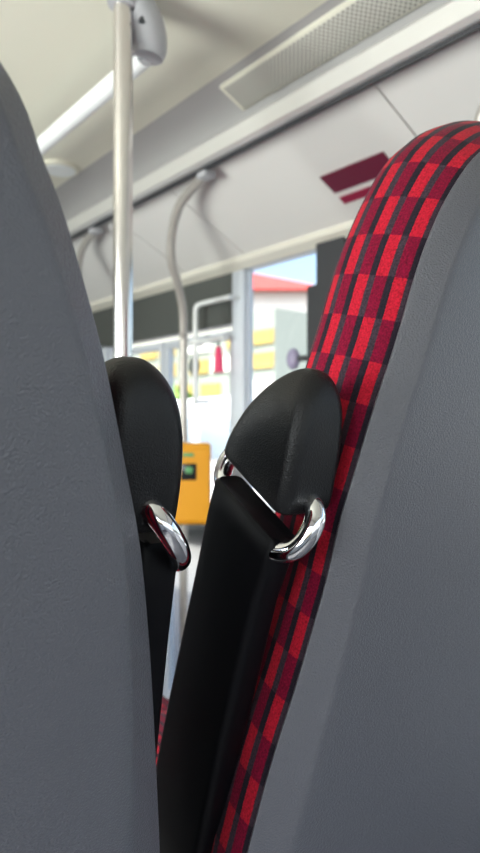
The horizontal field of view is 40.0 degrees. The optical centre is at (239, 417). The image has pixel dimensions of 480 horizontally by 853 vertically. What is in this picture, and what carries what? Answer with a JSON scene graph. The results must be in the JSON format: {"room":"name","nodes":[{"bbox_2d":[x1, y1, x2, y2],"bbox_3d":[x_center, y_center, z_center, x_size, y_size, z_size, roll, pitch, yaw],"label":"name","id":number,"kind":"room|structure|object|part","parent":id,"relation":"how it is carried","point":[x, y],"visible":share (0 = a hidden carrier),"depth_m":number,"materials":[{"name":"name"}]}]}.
{"room":"bus interior","nodes":[
{"label":"bus interior","id":0,"kind":"room"},
{"bbox_2d":[0,0,326,188],"bbox_3d":[-1.096,-0.869,1.428,1.830,0.103,6.800,0,0,-38],"label":"ceiling","id":1,"kind":"structure","parent":0,"point":[53,52],"depth_m":1.48,"materials":[{"name":"white plastic"}]},
{"bbox_2d":[44,159,78,176],"bbox_3d":[-0.589,-0.818,2.154,0.124,0.025,0.124,0,0,-38],"label":"recessed light","id":2,"kind":"object","parent":1,"relation":"in","point":[55,167],"visible":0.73,"depth_m":2.13,"materials":[{"name":"white plastic"}]},
{"bbox_2d":[46,164,75,176],"bbox_3d":[-0.589,-0.812,2.154,0.104,0.015,0.104,0,0,-38],"label":"diffuser","id":3,"kind":"object","parent":2,"relation":"attached to","point":[57,170],"depth_m":2.15,"materials":[{"name":"white plastic"}]},
{"bbox_2d":[36,56,152,154],"bbox_3d":[-0.986,-0.760,2.334,0.040,0.120,2.588,0,0,-38],"label":"light strip","id":4,"kind":"object","parent":1,"relation":"hanging from","point":[100,94],"visible":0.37,"depth_m":1.51,"materials":[{"name":"glowing white translucent plastic"}]},
{"bbox_2d":[55,0,479,239],"bbox_3d":[-0.308,-0.805,2.043,0.170,0.230,6.800,0,0,-38],"label":"ceiling panel","id":5,"kind":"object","parent":1,"relation":"attached to","point":[208,112],"depth_m":1.75,"materials":[{"name":"grey plastic"}]},
{"bbox_2d":[66,0,479,238],"bbox_3d":[-0.297,-0.695,2.039,0.073,0.058,6.780,0,0,-38],"label":"rail","id":6,"kind":"object","parent":5,"relation":"attached to","point":[454,20],"visible":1,"depth_m":1.41,"materials":[{"name":"silver metal"}]},
{"bbox_2d":[219,0,428,110],"bbox_3d":[0.382,-0.797,1.123,0.084,0.056,1.300,0,0,-38],"label":"ceiling vent","id":7,"kind":"object","parent":5,"relation":"attached to","point":[350,22],"visible":0.91,"depth_m":1.40,"materials":[{"name":"white plastic"}]},
{"bbox_2d":[247,252,315,270],"bbox_3d":[0.019,-0.718,2.299,0.060,0.405,6.800,0,0,-38],"label":"trim","id":8,"kind":"structure","parent":0,"point":[315,252],"depth_m":2.17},
{"bbox_2d":[93,273,231,347],"bbox_3d":[-1.043,-0.422,3.649,0.050,0.185,3.365,0,0,-38],"label":"trim","id":9,"kind":"structure","parent":8,"relation":"attached to","point":[155,317],"depth_m":2.62,"materials":[{"name":"grey"}]},
{"bbox_3d":[1.065,0.750,0.959,0.060,0.900,3.400,0,0,-38],"label":"wall","id":10,"kind":"structure","parent":0,"visible":0},
{"bbox_2d":[110,331,231,698],"bbox_3d":[-0.301,0.435,2.703,0.030,1.490,0.950,0,0,-38],"label":"door","id":11,"kind":"structure","parent":10,"relation":"in","point":[166,349],"depth_m":2.68,"materials":[{"name":"grey metal"}]},
{"bbox_2d":[189,357,199,374],"bbox_3d":[-0.176,-0.200,2.534,0.006,0.072,0.072,0,0,-38],"label":"round sticker","id":12,"kind":"object","parent":11,"relation":"attached to","point":[191,359],"visible":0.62,"depth_m":2.54,"materials":[{"name":"plastic"}]},
{"bbox_2d":[188,294,240,403],"bbox_3d":[-0.093,-0.235,2.357,0.073,0.370,0.270,0,0,-38],"label":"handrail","id":13,"kind":"structure","parent":10,"relation":"attached to","point":[195,343],"depth_m":2.39,"materials":[{"name":"white metal"}]},
{"bbox_2d":[213,341,223,372],"bbox_3d":[-0.074,-0.212,2.287,0.042,0.108,0.042,0,0,-38],"label":"tag","id":14,"kind":"object","parent":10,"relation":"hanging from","point":[218,358],"visible":1,"depth_m":2.27,"materials":[{"name":"plastic"}]},
{"bbox_2d":[232,268,247,482],"bbox_3d":[0.004,0.343,2.290,0.034,1.715,0.065,0,0,-38],"label":"trim","id":15,"kind":"structure","parent":10,"relation":"attached to","point":[239,278],"depth_m":2.27,"materials":[{"name":"grey metal"}]},
{"bbox_2d":[248,249,315,509],"bbox_3d":[0.145,-0.107,2.124,0.020,0.815,0.360,0,0,-38],"label":"window","id":16,"kind":"structure","parent":10,"relation":"in","point":[250,270],"depth_m":2.26,"materials":[{"name":"grey metal"}]},
{"bbox_2d":[286,348,308,369],"bbox_3d":[0.182,-0.180,1.999,0.096,0.066,0.037,0,0,37],"label":"handle","id":17,"kind":"object","parent":10,"relation":"attached to","point":[293,358],"visible":0.97,"depth_m":2.00,"materials":[{"name":"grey plastic"}]},
{"bbox_3d":[0.197,-0.180,1.987,0.058,0.018,0.027,0,0,22],"label":"stem","id":18,"kind":"part","parent":17,"relation":"part of","materials":[{"name":"grey metal"}]},
{"bbox_2d":[307,284,315,354],"bbox_3d":[0.233,-0.050,1.996,0.035,0.700,0.050,0,0,-38],"label":"trim","id":19,"kind":"structure","parent":10,"relation":"attached to","point":[311,290],"depth_m":1.99,"materials":[{"name":"grey rubber"}]},
{"bbox_2d":[316,236,345,331],"bbox_3d":[0.291,-0.107,1.934,0.080,0.815,0.110,0,0,-38],"label":"trim","id":20,"kind":"structure","parent":10,"relation":"attached to","point":[328,253],"depth_m":1.93,"materials":[{"name":"grey plastic"}]},
{"bbox_3d":[-0.911,1.225,1.572,2.300,0.050,6.800,0,0,-38],"label":"floor","id":21,"kind":"structure","parent":0,"visible":0},
{"bbox_2d":[76,226,102,270],"bbox_3d":[-0.582,0.258,2.530,0.106,1.884,0.460,0,0,-12],"label":"pole","id":22,"kind":"object","parent":21,"relation":"on","point":[92,232],"visible":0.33,"depth_m":2.41,"materials":[{"name":"grey metal"}]},
{"bbox_2d":[101,345,112,360],"bbox_3d":[-0.623,0.430,3.111,0.050,1.540,0.070,0,0,-38],"label":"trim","id":23,"kind":"structure","parent":21,"relation":"on","point":[106,350],"depth_m":3.08,"materials":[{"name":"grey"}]},
{"bbox_2d":[161,696,168,712],"bbox_3d":[-0.501,0.535,1.787,0.638,1.330,0.713,0,0,-38],"label":"passenger seat","id":24,"kind":"object","parent":21,"relation":"on","point":[165,700],"visible":0.02,"depth_m":1.67,"materials":[{"name":"red fabric"}]},
{"bbox_2d":[167,169,215,648],"bbox_3d":[-0.164,0.258,1.994,0.106,1.884,0.460,0,0,-12],"label":"pole","id":25,"kind":"object","parent":21,"relation":"on","point":[205,175],"visible":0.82,"depth_m":2.16,"materials":[{"name":"grey brushed steel"}]},
{"bbox_2d":[175,442,210,524],"bbox_3d":[-0.157,0.210,2.129,0.126,0.260,0.093,0,0,-3],"label":"ticket machine","id":26,"kind":"object","parent":25,"relation":"attached to","point":[194,499],"visible":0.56,"depth_m":2.09,"materials":[{"name":"orange plastic"}]},
{"bbox_2d":[474,103,479,120],"bbox_3d":[0.486,0.258,1.163,0.106,1.884,0.460,0,0,-12],"label":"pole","id":27,"kind":"object","parent":21,"relation":"on","point":[477,116],"visible":0.02,"depth_m":1.19,"materials":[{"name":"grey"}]},
{"bbox_3d":[0.336,1.100,-0.023,2.300,0.200,2.750,0,0,-38],"label":"trim","id":28,"kind":"structure","parent":21,"relation":"on","visible":0},
{"bbox_2d":[0,62,190,852],"bbox_3d":[-0.417,0.366,0.548,0.597,1.267,0.702,0,0,-38],"label":"passenger seat","id":29,"kind":"object","parent":28,"relation":"on","point":[93,547],"visible":1,"depth_m":0.42,"materials":[{"name":"grey plastic"}]},
{"bbox_3d":[-0.135,0.304,0.634,0.043,0.515,0.237,0,0,-38],"label":"armrest","id":30,"kind":"part","parent":29,"relation":"part of","materials":[{"name":"black"}]},
{"bbox_2d":[107,0,166,357],"bbox_3d":[-0.202,0.082,1.280,0.137,1.836,0.084,0,0,-38],"label":"pole","id":31,"kind":"object","parent":28,"relation":"on","point":[139,29],"visible":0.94,"depth_m":1.25,"materials":[{"name":"silver metal"}]},
{"bbox_2d":[156,120,479,852],"bbox_3d":[0.119,0.335,0.960,0.638,1.330,0.713,0,0,-38],"label":"passenger seat","id":32,"kind":"object","parent":28,"relation":"on","point":[324,697],"visible":0.99,"depth_m":0.63,"materials":[{"name":"grey plastic"}]},
{"bbox_2d":[156,711,166,762],"bbox_3d":[0.039,0.575,1.071,0.450,0.100,0.440,0,0,-38],"label":"seat cushion","id":33,"kind":"object","parent":32,"relation":"on","point":[162,717],"depth_m":1.11,"materials":[{"name":"red fabric"}]},
{"bbox_3d":[-0.028,0.285,0.667,0.045,0.456,0.218,0,0,-38],"label":"armrest","id":34,"kind":"part","parent":32,"relation":"part of","materials":[{"name":"black plastic"}]},
{"bbox_3d":[-0.134,-0.645,2.179,0.328,0.191,6.800,0,0,-38],"label":"trim","id":35,"kind":"structure","parent":0,"visible":0},
{"bbox_2d":[72,219,184,302],"bbox_3d":[-0.572,-0.618,2.732,0.338,0.205,0.886,0,0,-38],"label":"panel","id":36,"kind":"object","parent":35,"relation":"attached to","point":[150,266],"visible":0.29,"depth_m":2.58,"materials":[{"name":"white plastic"}]},
{"bbox_2d":[133,190,244,272],"bbox_3d":[-0.189,-0.618,2.241,0.338,0.205,0.351,0,0,-38],"label":"panel","id":37,"kind":"object","parent":35,"relation":"attached to","point":[199,244],"visible":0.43,"depth_m":2.21,"materials":[{"name":"white plastic"}]},
{"bbox_2d":[171,85,416,253],"bbox_3d":[0.167,-0.618,1.786,0.338,0.205,0.796,0,0,-38],"label":"panel","id":38,"kind":"object","parent":35,"relation":"attached to","point":[273,192],"visible":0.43,"depth_m":1.75,"materials":[{"name":"white plastic"}]},
{"bbox_2d":[320,151,388,192],"bbox_3d":[0.289,-0.602,1.625,0.057,0.032,0.205,0,0,-38],"label":"sign","id":39,"kind":"object","parent":38,"relation":"attached to","point":[367,169],"visible":0.79,"depth_m":1.62,"materials":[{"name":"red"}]},
{"bbox_2d":[339,186,370,203],"bbox_3d":[0.332,-0.573,1.659,0.023,0.014,0.205,0,0,-38],"label":"sign","id":40,"kind":"object","parent":38,"relation":"attached to","point":[362,193],"visible":0.43,"depth_m":1.70,"materials":[{"name":"red"}]},
{"bbox_2d":[376,31,479,135],"bbox_3d":[0.692,-0.618,1.115,0.338,0.205,0.901,0,0,-38],"label":"panel","id":41,"kind":"object","parent":35,"relation":"attached to","point":[443,88],"visible":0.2,"depth_m":1.32,"materials":[{"name":"white plastic"}]},
{"bbox_3d":[-1.538,-0.617,3.969,0.338,0.205,2.245,0,0,-38],"label":"panel","id":42,"kind":"object","parent":35,"relation":"attached to","visible":0},
{"bbox_2d":[90,220,353,312],"bbox_3d":[-0.024,-0.523,2.264,0.050,0.032,6.799,0,0,-38],"label":"trim","id":43,"kind":"structure","parent":42,"relation":"attached to","point":[305,243],"depth_m":2.21,"materials":[{"name":"beige plastic"}]},
{"label":"outside","id":44,"kind":"structure","parent":0,"visible":0},
{"bbox_2d":[174,525,204,672],"bbox_3d":[13.720,1.600,48.790,78.300,0.100,120.000,0,0,-38],"label":"street","id":45,"kind":"structure","parent":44,"point":[195,532],"depth_m":6.54,"materials":[{"name":"grey asphalt"}]},
{"bbox_2d":[174,385,192,399],"bbox_3d":[-1.403,0.445,10.709,1.768,2.224,1.624,0,0,-38],"label":"tree","id":46,"kind":"object","parent":45,"relation":"on","point":[176,390],"visible":0.02,"depth_m":10.41,"materials":[{"name":"green plant"}]},
{"bbox_2d":[133,308,306,397],"bbox_3d":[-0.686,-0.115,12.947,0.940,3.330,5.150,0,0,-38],"label":"building","id":47,"kind":"structure","parent":45,"relation":"on","point":[276,331],"depth_m":11.00,"materials":[{"name":"grey"}]},
{"bbox_3d":[-1.902,-1.335,13.780,0.050,0.230,0.620,0,0,-38],"label":"facade panel","id":48,"kind":"part","parent":47,"relation":"part of","materials":[{"name":"yellow"}]},
{"bbox_3d":[-1.447,-0.950,13.197,0.050,0.260,0.620,0,0,-38],"label":"facade panel","id":49,"kind":"part","parent":47,"relation":"part of","materials":[{"name":"yellow"}]},
{"bbox_3d":[-1.065,-0.505,12.709,0.050,0.250,0.620,0,0,-38],"label":"facade panel","id":50,"kind":"part","parent":47,"relation":"part of","materials":[{"name":"yellow"}]},
{"bbox_3d":[-0.763,-0.950,12.322,0.050,0.260,0.600,0,0,-38],"label":"facade panel","id":51,"kind":"part","parent":47,"relation":"part of","materials":[{"name":"yellow"}]},
{"bbox_3d":[-0.822,-1.335,12.397,0.050,0.230,0.950,0,0,-38],"label":"facade panel","id":52,"kind":"part","parent":47,"relation":"part of","materials":[{"name":"white paint"}]},
{"bbox_3d":[-0.535,-0.505,12.031,0.050,0.250,0.600,0,0,-38],"label":"facade panel","id":53,"kind":"part","parent":47,"relation":"part of","materials":[{"name":"yellow"}]},
{"bbox_3d":[-0.212,-0.950,11.617,0.050,0.260,0.950,0,0,-38],"label":"facade panel","id":54,"kind":"part","parent":47,"relation":"part of","materials":[{"name":"white paint"}]},
{"bbox_3d":[-0.068,-1.335,11.432,0.050,0.230,0.500,0,0,-38],"label":"facade panel","id":55,"kind":"part","parent":47,"relation":"part of","materials":[{"name":"yellow"}]},
{"bbox_3d":[0.250,-0.505,11.026,0.050,0.250,0.950,0,0,-38],"label":"facade panel","id":56,"kind":"part","parent":47,"relation":"part of","materials":[{"name":"white paint"}]},
{"bbox_3d":[0.388,-0.950,10.849,0.050,0.260,0.500,0,0,-38],"label":"facade panel","id":57,"kind":"part","parent":47,"relation":"part of","materials":[{"name":"yellow"}]},
{"bbox_3d":[0.351,-1.335,10.896,0.050,0.230,0.620,0,0,-38],"label":"facade panel","id":58,"kind":"part","parent":47,"relation":"part of","materials":[{"name":"yellow"}]},
{"bbox_2d":[177,394,269,505],"bbox_3d":[-0.123,0.651,8.279,1.640,1.799,3.000,0,0,-38],"label":"van","id":59,"kind":"object","parent":45,"relation":"on","point":[210,423],"visible":0.11,"depth_m":7.20,"materials":[{"name":"white paint"}]},
{"bbox_2d":[253,273,311,311],"bbox_3d":[-3.525,-1.355,19.000,11.550,5.810,6.700,0,0,0],"label":"house","id":60,"kind":"structure","parent":45,"relation":"on","point":[269,292],"depth_m":16.00,"materials":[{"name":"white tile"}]}
]}

